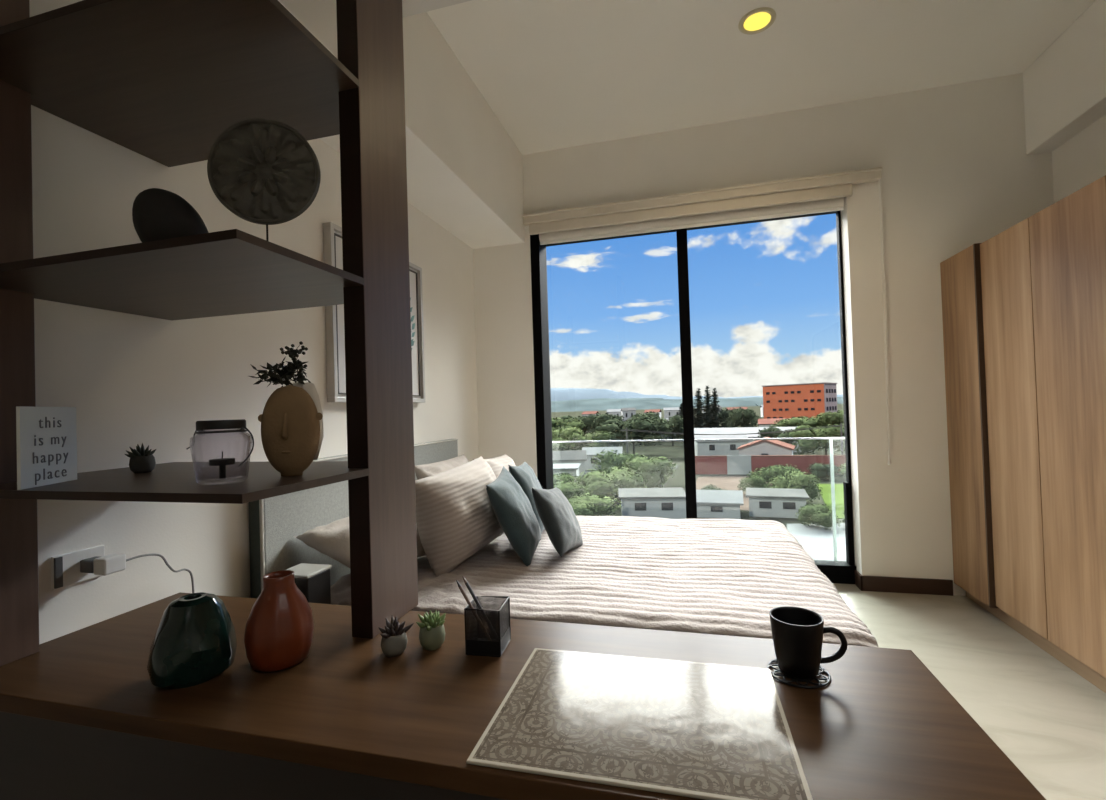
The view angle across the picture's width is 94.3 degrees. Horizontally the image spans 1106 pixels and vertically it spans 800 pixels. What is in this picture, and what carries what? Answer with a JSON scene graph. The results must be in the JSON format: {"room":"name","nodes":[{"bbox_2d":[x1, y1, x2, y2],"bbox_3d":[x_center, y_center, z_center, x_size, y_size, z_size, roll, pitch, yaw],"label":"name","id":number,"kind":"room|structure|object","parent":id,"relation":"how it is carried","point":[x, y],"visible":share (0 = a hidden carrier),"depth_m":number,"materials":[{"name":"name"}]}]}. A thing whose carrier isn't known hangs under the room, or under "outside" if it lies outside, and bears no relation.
{"room":"studio apartment","nodes":[
{"label":"studio apartment","id":0,"kind":"room"},
{"bbox_2d":[129,455,155,472],"bbox_3d":[-1.011,0.158,1.264,0.052,0.042,0.052,-2,-1,15],"label":"pot","id":1,"kind":"object","parent":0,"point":[137,463],"depth_m":1.25,"materials":[{"name":"ceramic"}]},
{"bbox_2d":[29,0,478,643],"bbox_3d":[-1.400,-0.277,0.920,0.120,3.030,6.500,-2,-1,15],"label":"wall","id":2,"kind":"structure","parent":0,"point":[130,380],"depth_m":1.54,"materials":[{"name":"paint"}]},
{"bbox_2d":[51,545,104,589],"bbox_3d":[-1.203,0.423,1.305,0.014,0.080,0.115,-2,-1,15],"label":"wall socket","id":3,"kind":"object","parent":2,"relation":"attached to","point":[65,568],"visible":0.85,"depth_m":1.29,"materials":[{"name":"white plastic"}]},
{"bbox_2d":[54,557,62,588],"bbox_3d":[-1.212,0.423,1.257,0.006,0.074,0.016,-2,-1,15],"label":"switch","id":4,"kind":"object","parent":3,"relation":"attached to","point":[58,561],"depth_m":1.26,"materials":[{"name":"grey plastic"}]},
{"bbox_2d":[80,553,193,592],"bbox_3d":[-1.121,0.532,1.430,0.085,0.262,0.291,-2,-1,15],"label":"charger","id":5,"kind":"object","parent":2,"relation":"attached to","point":[113,563],"visible":0.91,"depth_m":1.30,"materials":[{"name":"grey plastic"}]},
{"bbox_2d":[323,222,424,402],"bbox_3d":[-0.873,-0.380,2.612,0.040,0.785,0.790,-2,-1,15],"label":"framed print","id":6,"kind":"object","parent":2,"relation":"attached to","point":[332,233],"visible":0.19,"depth_m":2.30,"materials":[{"name":"silver metal"}]},
{"bbox_2d":[410,298,414,350],"bbox_3d":[-0.854,-0.427,2.680,0.006,0.581,0.521,-2,-1,15],"label":"print","id":7,"kind":"object","parent":6,"relation":"attached to","point":[412,300],"depth_m":2.91,"materials":[{"name":"white"}]},
{"bbox_2d":[278,0,524,248],"bbox_3d":[-1.195,-1.478,0.816,0.410,0.644,6.146,-2,-1,15],"label":"bulkhead","id":8,"kind":"object","parent":2,"relation":"attached to","point":[465,171],"depth_m":2.70,"materials":[{"name":"paint"}]},
{"bbox_2d":[381,632,406,656],"bbox_3d":[-0.347,0.531,1.122,0.056,0.045,0.056,-2,-1,15],"label":"pot","id":9,"kind":"object","parent":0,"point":[393,644],"depth_m":1.10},
{"bbox_2d":[419,624,444,649],"bbox_3d":[-0.270,0.527,1.148,0.058,0.050,0.058,-2,-1,15],"label":"pot","id":10,"kind":"object","parent":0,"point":[431,636],"depth_m":1.13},
{"bbox_2d":[402,0,470,17],"bbox_3d":[0.301,-1.727,-0.475,3.158,0.279,4.410,-2,-1,15],"label":"ceiling","id":11,"kind":"structure","parent":0,"point":[409,7],"depth_m":1.98,"materials":[{"name":"paint"}]},
{"bbox_2d":[427,0,1095,154],"bbox_3d":[0.333,-1.929,0.475,3.808,0.150,6.500,-2,-1,15],"label":"ceiling","id":12,"kind":"structure","parent":0,"point":[555,74],"depth_m":2.73,"materials":[{"name":"paint"}]},
{"bbox_2d":[738,7,775,34],"bbox_3d":[0.992,-1.839,2.495,0.172,0.008,0.172,-2,-1,15],"label":"recessed light","id":13,"kind":"object","parent":12,"relation":"in","point":[758,20],"visible":1,"depth_m":2.49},
{"bbox_2d":[744,12,770,30],"bbox_3d":[0.992,-1.839,2.495,0.124,0.003,0.124,-2,-1,15],"label":"diffuser","id":14,"kind":"object","parent":13,"relation":"attached to","point":[753,21],"depth_m":2.49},
{"bbox_2d":[473,73,1053,595],"bbox_3d":[1.182,-0.318,3.479,3.568,3.030,0.234,-2,-1,15],"label":"wall","id":15,"kind":"structure","parent":0,"point":[957,171],"depth_m":3.15,"materials":[{"name":"paint"}]},
{"bbox_2d":[530,210,855,583],"bbox_3d":[0.894,-0.043,3.545,2.067,2.500,0.210,-2,-1,15],"label":"window","id":16,"kind":"structure","parent":15,"relation":"in","point":[841,572],"depth_m":3.56,"materials":[{"name":"black metal"}]},
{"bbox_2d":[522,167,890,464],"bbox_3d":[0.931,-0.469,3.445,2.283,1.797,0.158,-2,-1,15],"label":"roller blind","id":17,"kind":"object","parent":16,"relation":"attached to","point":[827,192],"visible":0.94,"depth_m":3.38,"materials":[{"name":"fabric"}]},
{"bbox_2d":[855,570,862,590],"bbox_3d":[1.910,1.125,3.208,0.012,0.092,0.126,-2,-1,15],"label":"baseboard reveal","id":18,"kind":"structure","parent":15,"relation":"attached to","point":[858,577],"depth_m":3.19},
{"bbox_2d":[860,575,952,595],"bbox_3d":[2.125,1.117,3.092,0.487,0.092,0.012,-2,-1,15],"label":"baseboard","id":19,"kind":"structure","parent":15,"relation":"attached to","point":[870,583],"depth_m":3.08,"materials":[{"name":"wood"}]},
{"bbox_2d":[832,583,1105,799],"bbox_3d":[0.428,1.234,0.415,3.808,0.120,6.480,-2,-1,15],"label":"floor","id":20,"kind":"structure","parent":0,"point":[1047,719],"depth_m":2.08,"materials":[{"name":"tile"}]},
{"bbox_2d":[286,563,331,603],"bbox_3d":[-0.824,0.900,1.716,0.128,0.666,0.120,-2,-1,15],"label":"bedside table","id":21,"kind":"object","parent":20,"relation":"on","point":[313,580],"visible":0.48,"depth_m":1.70,"materials":[{"name":"black paint"}]},
{"bbox_2d":[248,439,457,598],"bbox_3d":[0.085,0.714,2.333,1.955,1.000,1.606,-2,-1,15],"label":"headboard","id":22,"kind":"object","parent":20,"relation":"on","point":[274,522],"visible":0.04,"depth_m":1.97,"materials":[{"name":"fabric"}]},
{"bbox_2d":[331,516,877,646],"bbox_3d":[0.222,0.915,2.295,1.804,0.552,1.551,-2,-1,15],"label":"bedspread","id":23,"kind":"object","parent":22,"relation":"on","point":[703,576],"visible":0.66,"depth_m":1.89,"materials":[{"name":"fabric"}]},
{"bbox_2d":[293,517,425,567],"bbox_3d":[-0.698,0.568,2.135,0.352,0.196,0.603,-2,-1,23],"label":"pillow","id":24,"kind":"object","parent":23,"relation":"on","point":[332,539],"visible":0.19,"depth_m":1.92,"materials":[{"name":"white fabric"}]},
{"bbox_2d":[415,454,468,479],"bbox_3d":[-0.545,0.517,2.892,0.228,0.365,0.625,-2,-1,13],"label":"pillow","id":25,"kind":"object","parent":23,"relation":"on","point":[425,470],"visible":0.16,"depth_m":2.75,"materials":[{"name":"white fabric"}]},
{"bbox_2d":[415,456,503,576],"bbox_3d":[-0.394,0.491,2.272,0.275,0.428,0.627,-2,-1,21],"label":"pillow","id":26,"kind":"object","parent":23,"relation":"on","point":[456,518],"visible":0.87,"depth_m":2.06,"materials":[{"name":"fabric"}]},
{"bbox_2d":[473,454,515,478],"bbox_3d":[-0.283,0.509,2.906,0.233,0.409,0.602,-2,-1,10],"label":"pillow","id":27,"kind":"object","parent":23,"relation":"on","point":[497,463],"visible":0.13,"depth_m":2.84,"materials":[{"name":"fabric"}]},
{"bbox_2d":[485,466,540,565],"bbox_3d":[-0.160,0.498,2.232,0.190,0.395,0.368,-2,-1,6],"label":"cushion","id":28,"kind":"object","parent":23,"relation":"on","point":[513,510],"visible":1,"depth_m":2.11,"materials":[{"name":"teal fabric"}]},
{"bbox_2d":[508,462,544,533],"bbox_3d":[-0.111,0.494,2.581,0.175,0.382,0.430,-2,-1,4],"label":"cushion","id":29,"kind":"object","parent":23,"relation":"on","point":[523,474],"visible":0.41,"depth_m":2.44,"materials":[{"name":"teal fabric"}]},
{"bbox_2d":[531,487,582,556],"bbox_3d":[0.027,0.527,2.275,0.167,0.332,0.404,-2,-1,19],"label":"cushion","id":30,"kind":"object","parent":23,"relation":"on","point":[559,520],"visible":0.98,"depth_m":2.15,"materials":[{"name":"fabric"}]},
{"bbox_2d":[0,592,1045,799],"bbox_3d":[-0.253,0.877,1.055,1.946,0.655,0.527,-2,-1,15],"label":"desk","id":31,"kind":"object","parent":20,"relation":"on","point":[83,717],"visible":0.75,"depth_m":0.93,"materials":[{"name":"brown wood"}]},
{"bbox_2d":[147,592,236,688],"bbox_3d":[-0.739,0.485,1.056,0.152,0.160,0.151,-2,-1,15],"label":"vase","id":32,"kind":"object","parent":31,"relation":"on","point":[194,642],"visible":1,"depth_m":1.01,"materials":[{"name":"ceramic"}]},
{"bbox_2d":[0,0,417,666],"bbox_3d":[-0.849,-0.476,1.244,0.787,2.093,0.566,-2,-1,15],"label":"shelving unit","id":33,"kind":"object","parent":31,"relation":"on","point":[161,81],"visible":0.95,"depth_m":1.19,"materials":[{"name":"brown wood"}]},
{"bbox_2d":[16,406,76,489],"bbox_3d":[-1.061,0.096,1.081,0.008,0.163,0.155,-2,-1,-11],"label":"sign card","id":34,"kind":"object","parent":33,"relation":"on","point":[46,437],"visible":1,"depth_m":1.07,"materials":[{"name":"grey"}]},
{"bbox_2d":[125,443,155,472],"bbox_3d":[-1.014,0.142,1.260,0.058,0.073,0.066,-2,-1,15],"label":"succulent","id":35,"kind":"object","parent":33,"relation":"on","point":[142,460],"visible":1,"depth_m":1.25,"materials":[{"name":"plant"}]},
{"bbox_2d":[132,188,208,242],"bbox_3d":[-0.766,-0.352,1.033,0.116,0.144,0.134,-2,-1,15],"label":"stone ornament","id":36,"kind":"object","parent":33,"relation":"on","point":[157,214],"visible":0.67,"depth_m":0.98,"materials":[{"name":"stone"}]},
{"bbox_2d":[186,419,253,484],"bbox_3d":[-0.655,0.101,1.011,0.110,0.123,0.110,-1,-1,-34],"label":"glass lantern","id":37,"kind":"object","parent":33,"relation":"on","point":[240,423],"visible":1,"depth_m":0.99,"materials":[{"name":"glass"}]},
{"bbox_2d":[209,451,234,478],"bbox_3d":[-0.654,0.128,1.015,0.044,0.053,0.044,-2,-1,15],"label":"candle","id":38,"kind":"object","parent":37,"relation":"in","point":[222,462],"visible":1,"depth_m":1.01,"materials":[{"name":"black metal"}]},
{"bbox_2d":[207,118,320,240],"bbox_3d":[-0.647,-0.456,1.157,0.234,0.349,0.070,-2,-1,-7],"label":"disc","id":39,"kind":"object","parent":33,"relation":"on","point":[263,171],"visible":0.99,"depth_m":1.15,"materials":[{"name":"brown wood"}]},
{"bbox_2d":[258,383,323,475],"bbox_3d":[-0.567,0.062,1.111,0.128,0.200,0.082,-1,-1,-24],"label":"vase","id":40,"kind":"object","parent":33,"relation":"on","point":[292,434],"visible":1,"depth_m":1.08,"materials":[{"name":"ceramic"}]},
{"bbox_2d":[249,363,295,386],"bbox_3d":[-0.611,-0.042,1.135,0.110,0.084,0.079,-2,-1,15],"label":"sprig","id":41,"kind":"object","parent":40,"relation":"in","point":[274,378],"visible":0.94,"depth_m":1.12,"materials":[{"name":"green plant"}]},
{"bbox_2d":[276,357,310,383],"bbox_3d":[-0.576,-0.051,1.137,0.086,0.100,0.069,-2,-1,15],"label":"sprig","id":42,"kind":"object","parent":40,"relation":"in","point":[290,368],"visible":0.88,"depth_m":1.13,"materials":[{"name":"green plant"}]},
{"bbox_2d":[280,341,307,378],"bbox_3d":[-0.570,-0.066,1.136,0.047,0.127,0.048,-2,-1,15],"label":"sprig","id":43,"kind":"object","parent":40,"relation":"in","point":[291,352],"visible":0.94,"depth_m":1.13,"materials":[{"name":"green plant"}]},
{"bbox_2d":[244,570,313,671],"bbox_3d":[-0.587,0.468,1.103,0.132,0.186,0.134,-2,-1,15],"label":"vase","id":44,"kind":"object","parent":31,"relation":"on","point":[279,628],"visible":1,"depth_m":1.06,"materials":[{"name":"orange ceramic"}]},
{"bbox_2d":[378,615,413,656],"bbox_3d":[-0.352,0.513,1.118,0.073,0.081,0.073,-2,-1,15],"label":"succulent","id":45,"kind":"object","parent":31,"relation":"on","point":[394,638],"visible":1,"depth_m":1.11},
{"bbox_2d":[416,610,445,649],"bbox_3d":[-0.273,0.512,1.149,0.066,0.080,0.074,-2,-1,15],"label":"succulent","id":46,"kind":"object","parent":31,"relation":"on","point":[432,630],"visible":1,"depth_m":1.13,"materials":[{"name":"ceramic"}]},
{"bbox_2d":[464,596,510,656],"bbox_3d":[-0.143,0.496,1.133,0.080,0.100,0.080,-2,-1,11],"label":"pencil cup","id":47,"kind":"object","parent":31,"relation":"on","point":[476,643],"visible":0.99,"depth_m":1.10,"materials":[{"name":"black"}]},
{"bbox_2d":[456,580,490,640],"bbox_3d":[-0.169,0.470,1.124,0.093,0.144,0.007,-2,-1,19],"label":"pencil","id":48,"kind":"object","parent":47,"relation":"in","point":[458,583],"visible":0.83,"depth_m":1.13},
{"bbox_2d":[462,576,496,639],"bbox_3d":[-0.158,0.469,1.144,0.091,0.146,0.007,-2,-1,16],"label":"pencil","id":49,"kind":"object","parent":47,"relation":"in","point":[464,579],"visible":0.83,"depth_m":1.15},
{"bbox_2d":[466,648,812,799],"bbox_3d":[0.147,0.532,0.881,0.477,0.005,0.365,-2,-1,14],"label":"placemat","id":50,"kind":"object","parent":31,"relation":"on","point":[707,731],"visible":1,"depth_m":0.83,"materials":[{"name":"fabric"}]},
{"bbox_2d":[767,659,830,688],"bbox_3d":[0.471,0.523,0.987,0.112,0.004,0.112,-2,-1,15],"label":"coaster","id":51,"kind":"object","parent":31,"relation":"on","point":[819,685],"visible":0.59,"depth_m":0.96,"materials":[{"name":"black metal"}]},
{"bbox_2d":[769,606,847,678],"bbox_3d":[0.477,0.468,0.977,0.095,0.106,0.121,-1,-1,-36],"label":"mug","id":52,"kind":"object","parent":51,"relation":"on","point":[797,632],"visible":1,"depth_m":0.96,"materials":[{"name":"ceramic"}]},
{"bbox_2d":[940,175,1105,692],"bbox_3d":[2.200,0.148,1.426,0.566,1.972,3.200,-2,-1,15],"label":"wardrobe","id":53,"kind":"object","parent":20,"relation":"on","point":[1024,306],"visible":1,"depth_m":2.29,"materials":[{"name":"brown wood"}]},
{"bbox_2d":[1052,114,1105,202],"bbox_3d":[2.164,-0.403,-0.021,0.120,3.030,6.500,-2,-1,15],"label":"wall","id":54,"kind":"structure","parent":0,"point":[1080,161],"depth_m":2.72,"materials":[{"name":"paint"}]},
{"bbox_2d":[1023,0,1105,154],"bbox_3d":[1.992,-1.673,-0.025,0.122,0.480,6.146,-2,-1,15],"label":"bulkhead","id":55,"kind":"object","parent":54,"relation":"attached to","point":[1064,88],"depth_m":2.63,"materials":[{"name":"paint"}]},
{"bbox_3d":[1.146,1.319,3.773,4.600,0.170,0.340,-2,-1,15],"label":"balcony slab","id":56,"kind":"object","parent":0,"visible":0},
{"bbox_2d":[552,437,844,560],"bbox_3d":[1.090,0.766,3.859,4.315,0.942,0.070,-2,-1,15],"label":"glass balustrade","id":57,"kind":"object","parent":56,"relation":"on","point":[829,438],"visible":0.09,"depth_m":3.63,"materials":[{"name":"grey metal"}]},
{"label":"outside","id":58,"kind":"structure","parent":0,"visible":0},
{"bbox_2d":[551,404,845,527],"bbox_3d":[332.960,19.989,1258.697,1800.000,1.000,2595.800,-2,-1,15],"label":"ground","id":59,"kind":"structure","parent":58,"point":[676,452],"depth_m":95.24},
{"bbox_2d":[552,437,574,450],"bbox_3d":[0.116,9.255,94.580,8.105,4.821,7.572,-2,-1,-2],"label":"tree","id":60,"kind":"object","parent":59,"relation":"on","point":[555,446],"visible":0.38,"depth_m":92.36,"materials":[{"name":"green plant"}]},
{"bbox_2d":[553,472,578,485],"bbox_3d":[-0.061,9.886,61.025,7.018,2.653,6.631,-2,-1,23],"label":"bush","id":61,"kind":"object","parent":59,"relation":"on","point":[558,477],"visible":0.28,"depth_m":59.95,"materials":[{"name":"green plant"}]},
{"bbox_2d":[553,463,580,481],"bbox_3d":[0.807,9.983,67.980,5.500,2.480,5.500,-2,-1,7],"label":"house","id":62,"kind":"structure","parent":59,"relation":"on","point":[571,468],"depth_m":65.53,"materials":[{"name":"concrete"}]},
{"bbox_2d":[552,426,583,447],"bbox_3d":[2.491,8.760,111.640,9.735,6.198,10.421,-2,-1,23],"label":"tree","id":63,"kind":"object","parent":59,"relation":"on","point":[564,433],"visible":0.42,"depth_m":108.59,"materials":[{"name":"green plant"}]},
{"bbox_2d":[551,417,586,431],"bbox_3d":[0.938,7.952,129.097,15.144,8.461,16.210,-2,-1,15],"label":"tree","id":64,"kind":"object","parent":59,"relation":"on","point":[557,424],"visible":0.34,"depth_m":127.31,"materials":[{"name":"green plant"}]},
{"bbox_2d":[553,450,586,476],"bbox_3d":[1.188,9.438,76.158,7.600,3.800,5.600,-2,-1,3],"label":"house","id":65,"kind":"structure","parent":59,"relation":"on","point":[573,456],"depth_m":73.83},
{"bbox_2d":[553,481,588,498],"bbox_3d":[0.317,9.563,51.128,6.914,2.984,5.581,-2,-1,23],"label":"bush","id":66,"kind":"object","parent":59,"relation":"on","point":[571,490],"visible":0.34,"depth_m":49.70,"materials":[{"name":"green plant"}]},
{"bbox_2d":[559,413,599,434],"bbox_3d":[7.996,7.789,134.435,17.207,8.515,15.247,-1,-1,-43],"label":"tree","id":67,"kind":"object","parent":59,"relation":"on","point":[596,415],"visible":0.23,"depth_m":130.79,"materials":[{"name":"green plant"}]},
{"bbox_2d":[567,430,612,449],"bbox_3d":[7.184,8.777,99.321,9.383,5.488,10.589,-2,-1,13],"label":"tree","id":68,"kind":"object","parent":59,"relation":"on","point":[598,436],"visible":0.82,"depth_m":97.28,"materials":[{"name":"green plant"}]},
{"bbox_2d":[568,493,622,515],"bbox_3d":[3.197,9.627,45.888,5.848,2.487,5.526,-1,-1,-34],"label":"bush","id":69,"kind":"object","parent":59,"relation":"on","point":[586,505],"visible":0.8,"depth_m":44.81,"materials":[{"name":"green plant"}]},
{"bbox_2d":[582,447,622,469],"bbox_3d":[8.192,9.503,84.650,6.600,3.500,5.600,-2,-1,9],"label":"house","id":70,"kind":"structure","parent":59,"relation":"on","point":[590,451],"depth_m":82.64,"materials":[{"name":"concrete"}]},
{"bbox_2d":[581,413,624,434],"bbox_3d":[13.668,7.465,129.553,12.737,8.658,11.899,-2,-1,-10],"label":"tree","id":71,"kind":"object","parent":59,"relation":"on","point":[601,418],"visible":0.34,"depth_m":126.47,"materials":[{"name":"green plant"}]},
{"bbox_2d":[572,465,646,500],"bbox_3d":[6.608,9.136,56.458,8.289,3.648,8.772,-1,-1,-18],"label":"bush","id":72,"kind":"object","parent":59,"relation":"on","point":[595,482],"visible":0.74,"depth_m":54.28,"materials":[{"name":"green plant"}]},
{"bbox_2d":[590,450,644,472],"bbox_3d":[9.408,8.881,70.835,8.187,4.477,7.736,-1,-1,-42],"label":"bush","id":73,"kind":"object","parent":59,"relation":"on","point":[608,459],"visible":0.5,"depth_m":69.01,"materials":[{"name":"green plant"}]},
{"bbox_2d":[607,474,646,501],"bbox_3d":[7.900,9.294,54.350,4.279,3.159,5.301,-2,-1,19],"label":"bush","id":74,"kind":"object","parent":59,"relation":"on","point":[628,482],"visible":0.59,"depth_m":53.05,"materials":[{"name":"green plant"}]},
{"bbox_2d":[621,428,632,452],"bbox_3d":[12.106,7.814,83.629,2.000,6.600,0.320,-2,-1,15],"label":"utility pole","id":75,"kind":"object","parent":59,"relation":"on","point":[626,430],"visible":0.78,"depth_m":83.58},
{"bbox_2d":[632,425,843,434],"bbox_3d":[28.504,4.827,80.089,31.910,1.185,1.582,-2,-1,15],"label":"power line","id":76,"kind":"object","parent":75,"relation":"attached to","point":[842,425],"visible":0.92,"depth_m":80.00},
{"bbox_2d":[621,408,635,420],"bbox_3d":[46.626,9.229,316.534,8.600,8.900,8.600,-2,-1,3],"label":"house","id":77,"kind":"structure","parent":59,"relation":"on","point":[627,413],"depth_m":312.65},
{"bbox_2d":[595,417,673,453],"bbox_3d":[15.949,7.389,103.521,16.546,7.853,14.661,-2,-1,-14],"label":"tree","id":78,"kind":"object","parent":59,"relation":"on","point":[611,426],"visible":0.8,"depth_m":100.27,"materials":[{"name":"green plant"}]},
{"bbox_2d":[625,411,660,421],"bbox_3d":[23.497,7.300,138.586,11.899,8.658,12.737,-1,-1,-34],"label":"tree","id":79,"kind":"object","parent":59,"relation":"on","point":[650,414],"visible":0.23,"depth_m":137.14,"materials":[{"name":"green plant"}]},
{"bbox_2d":[621,455,676,487],"bbox_3d":[11.801,8.706,61.663,8.066,4.388,6.511,-1,-1,-43],"label":"bush","id":80,"kind":"object","parent":59,"relation":"on","point":[656,471],"visible":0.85,"depth_m":59.35,"materials":[{"name":"green plant"}]},
{"bbox_2d":[618,488,685,518],"bbox_3d":[9.195,9.604,47.665,6.100,2.080,5.000,-2,-1,7],"label":"shed","id":81,"kind":"object","parent":59,"relation":"on","point":[670,503],"visible":0.91,"depth_m":45.51,"materials":[{"name":"paint"}]},
{"bbox_2d":[658,414,682,445],"bbox_3d":[29.102,7.309,125.237,8.105,7.871,7.572,-1,-1,-44],"label":"tree","id":82,"kind":"object","parent":59,"relation":"on","point":[677,428],"visible":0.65,"depth_m":122.97,"materials":[{"name":"green plant"}]},
{"bbox_2d":[663,407,680,417],"bbox_3d":[79.937,8.971,340.833,12.600,8.100,8.600,-2,-1,13],"label":"house","id":83,"kind":"structure","parent":59,"relation":"on","point":[672,411],"depth_m":337.64,"materials":[{"name":"concrete"}]},
{"bbox_2d":[693,388,708,427],"bbox_3d":[38.960,3.951,136.715,5.997,14.308,6.059,-1,-1,-34],"label":"conifer","id":84,"kind":"object","parent":59,"relation":"on","point":[700,423],"visible":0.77,"depth_m":135.95,"materials":[{"name":"green plant"}]},
{"bbox_2d":[702,385,716,427],"bbox_3d":[41.581,3.548,137.826,5.686,14.986,5.795,-2,-1,-2],"label":"conifer","id":85,"kind":"object","parent":59,"relation":"on","point":[708,406],"visible":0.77,"depth_m":137.32,"materials":[{"name":"green plant"}]},
{"bbox_2d":[711,388,724,427],"bbox_3d":[44.093,3.844,139.324,5.928,14.285,5.915,-2,-1,31],"label":"conifer","id":86,"kind":"object","parent":59,"relation":"on","point":[715,404],"visible":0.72,"depth_m":138.67,"materials":[{"name":"green plant"}]},
{"bbox_2d":[696,490,743,518],"bbox_3d":[15.028,9.353,47.057,4.500,2.200,4.200,-2,-1,19],"label":"shed","id":87,"kind":"object","parent":59,"relation":"on","point":[725,504],"visible":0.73,"depth_m":45.51,"materials":[{"name":"metal"}]},
{"bbox_2d":[694,433,749,455],"bbox_3d":[32.134,8.632,99.018,9.600,4.200,7.600,-2,-1,10],"label":"house","id":88,"kind":"structure","parent":59,"relation":"on","point":[702,448],"depth_m":95.87,"materials":[{"name":"concrete"}]},
{"bbox_2d":[696,476,772,510],"bbox_3d":[21.133,10.436,59.406,10.207,0.040,25.080,-2,-1,19],"label":"path","id":89,"kind":"structure","parent":59,"relation":"on","point":[724,482],"depth_m":64.58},
{"bbox_2d":[718,407,754,427],"bbox_3d":[50.631,6.431,141.540,10.589,8.799,9.383,-2,-1,6],"label":"tree","id":90,"kind":"object","parent":59,"relation":"on","point":[734,418],"visible":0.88,"depth_m":139.55,"materials":[{"name":"green plant"}]},
{"bbox_2d":[694,427,800,451],"bbox_3d":[41.500,8.277,111.026,22.600,4.700,14.600,-2,-1,21],"label":"warehouse","id":91,"kind":"structure","parent":59,"relation":"on","point":[745,430],"depth_m":109.12,"materials":[{"name":"metal"}]},
{"bbox_2d":[737,475,768,492],"bbox_3d":[21.886,9.303,56.229,2.791,2.282,3.457,-1,-1,-21],"label":"bush","id":92,"kind":"object","parent":59,"relation":"on","point":[751,482],"visible":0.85,"depth_m":55.36,"materials":[{"name":"green plant"}]},
{"bbox_2d":[736,437,794,454],"bbox_3d":[33.683,8.212,81.027,8.100,4.380,6.600,-2,-1,27],"label":"house","id":93,"kind":"structure","parent":59,"relation":"on","point":[758,447],"depth_m":78.49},
{"bbox_2d":[695,455,845,474],"bbox_3d":[32.745,8.924,70.911,25.500,2.700,0.470,-2,-1,15],"label":"wall","id":94,"kind":"structure","parent":59,"relation":"on","point":[729,464],"depth_m":72.00,"materials":[{"name":"brick"}]},
{"bbox_2d":[758,418,790,426],"bbox_3d":[67.712,7.864,149.615,14.600,5.100,8.600,-2,-1,23],"label":"house","id":95,"kind":"structure","parent":59,"relation":"on","point":[761,422],"depth_m":148.82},
{"bbox_2d":[747,464,804,484],"bbox_3d":[26.320,8.902,60.645,6.058,2.984,6.506,-1,-1,-41],"label":"bush","id":96,"kind":"object","parent":59,"relation":"on","point":[775,470],"visible":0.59,"depth_m":59.55,"materials":[{"name":"green plant"}]},
{"bbox_2d":[757,426,795,444],"bbox_3d":[39.914,7.538,92.294,8.105,5.706,7.572,-2,-1,-13],"label":"tree","id":97,"kind":"object","parent":59,"relation":"on","point":[782,434],"visible":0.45,"depth_m":91.63,"materials":[{"name":"green plant"}]},
{"bbox_2d":[746,488,809,517],"bbox_3d":[20.339,9.343,46.791,5.100,1.880,4.500,-2,-1,21],"label":"shed","id":98,"kind":"object","parent":59,"relation":"on","point":[763,502],"visible":0.96,"depth_m":45.17,"materials":[{"name":"paint"}]},
{"bbox_2d":[766,470,822,501],"bbox_3d":[23.996,8.661,51.230,5.186,3.334,4.186,-2,-1,29],"label":"bush","id":99,"kind":"object","parent":59,"relation":"on","point":[796,480],"visible":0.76,"depth_m":50.11,"materials":[{"name":"green plant"}]},
{"bbox_2d":[771,416,821,428],"bbox_3d":[62.735,7.116,127.957,15.247,6.245,17.207,-2,-1,-4],"label":"tree","id":100,"kind":"object","parent":59,"relation":"on","point":[797,421],"visible":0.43,"depth_m":125.08,"materials":[{"name":"green plant"}]},
{"bbox_2d":[762,382,836,418],"bbox_3d":[94.646,2.137,196.955,23.100,16.350,13.600,-3,-1,45],"label":"office building","id":101,"kind":"structure","parent":59,"relation":"on","point":[808,400],"depth_m":191.49,"materials":[{"name":"brick"}]},
{"bbox_2d":[787,523,845,560],"bbox_3d":[16.855,10.056,26.244,13.500,0.030,35.500,-2,-1,15],"label":"paving","id":102,"kind":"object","parent":59,"relation":"on","point":[817,541],"visible":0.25,"depth_m":37.12,"materials":[{"name":"concrete"}]},
{"bbox_2d":[788,423,844,454],"bbox_3d":[44.661,7.000,84.532,11.913,6.245,10.556,-2,-1,-2],"label":"tree","id":103,"kind":"object","parent":59,"relation":"on","point":[811,445],"visible":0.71,"depth_m":82.42,"materials":[{"name":"green plant"}]},
{"bbox_2d":[795,503,840,529],"bbox_3d":[21.011,9.255,40.760,2.977,1.930,3.688,-2,-1,4],"label":"bush","id":104,"kind":"object","parent":59,"relation":"on","point":[819,514],"visible":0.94,"depth_m":40.43,"materials":[{"name":"green plant"}]},
{"bbox_2d":[807,462,841,480],"bbox_3d":[34.613,9.047,65.155,4.609,2.282,3.721,-2,-1,-8],"label":"bush","id":105,"kind":"object","parent":59,"relation":"on","point":[821,471],"visible":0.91,"depth_m":64.20,"materials":[{"name":"green plant"}]},
{"bbox_2d":[813,410,843,426],"bbox_3d":[67.184,5.790,119.615,11.899,8.363,12.737,-2,-1,34],"label":"tree","id":106,"kind":"object","parent":59,"relation":"on","point":[824,419],"visible":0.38,"depth_m":117.20,"materials":[{"name":"green plant"}]},
{"bbox_2d":[816,484,844,518],"bbox_3d":[32.348,9.956,51.630,9.390,0.060,21.174,-2,-1,24],"label":"lawn","id":107,"kind":"structure","parent":59,"relation":"on","point":[826,491],"depth_m":53.04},
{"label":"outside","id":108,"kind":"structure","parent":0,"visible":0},
{"bbox_2d":[551,397,842,411],"bbox_3d":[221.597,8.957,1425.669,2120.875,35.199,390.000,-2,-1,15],"label":"hills","id":109,"kind":"structure","parent":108,"point":[601,404],"depth_m":1314.69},
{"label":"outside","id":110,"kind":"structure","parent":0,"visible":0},
{"bbox_2d":[551,388,842,400],"bbox_3d":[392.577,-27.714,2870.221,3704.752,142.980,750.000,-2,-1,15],"label":"mountains","id":111,"kind":"structure","parent":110,"point":[557,394],"depth_m":2795.46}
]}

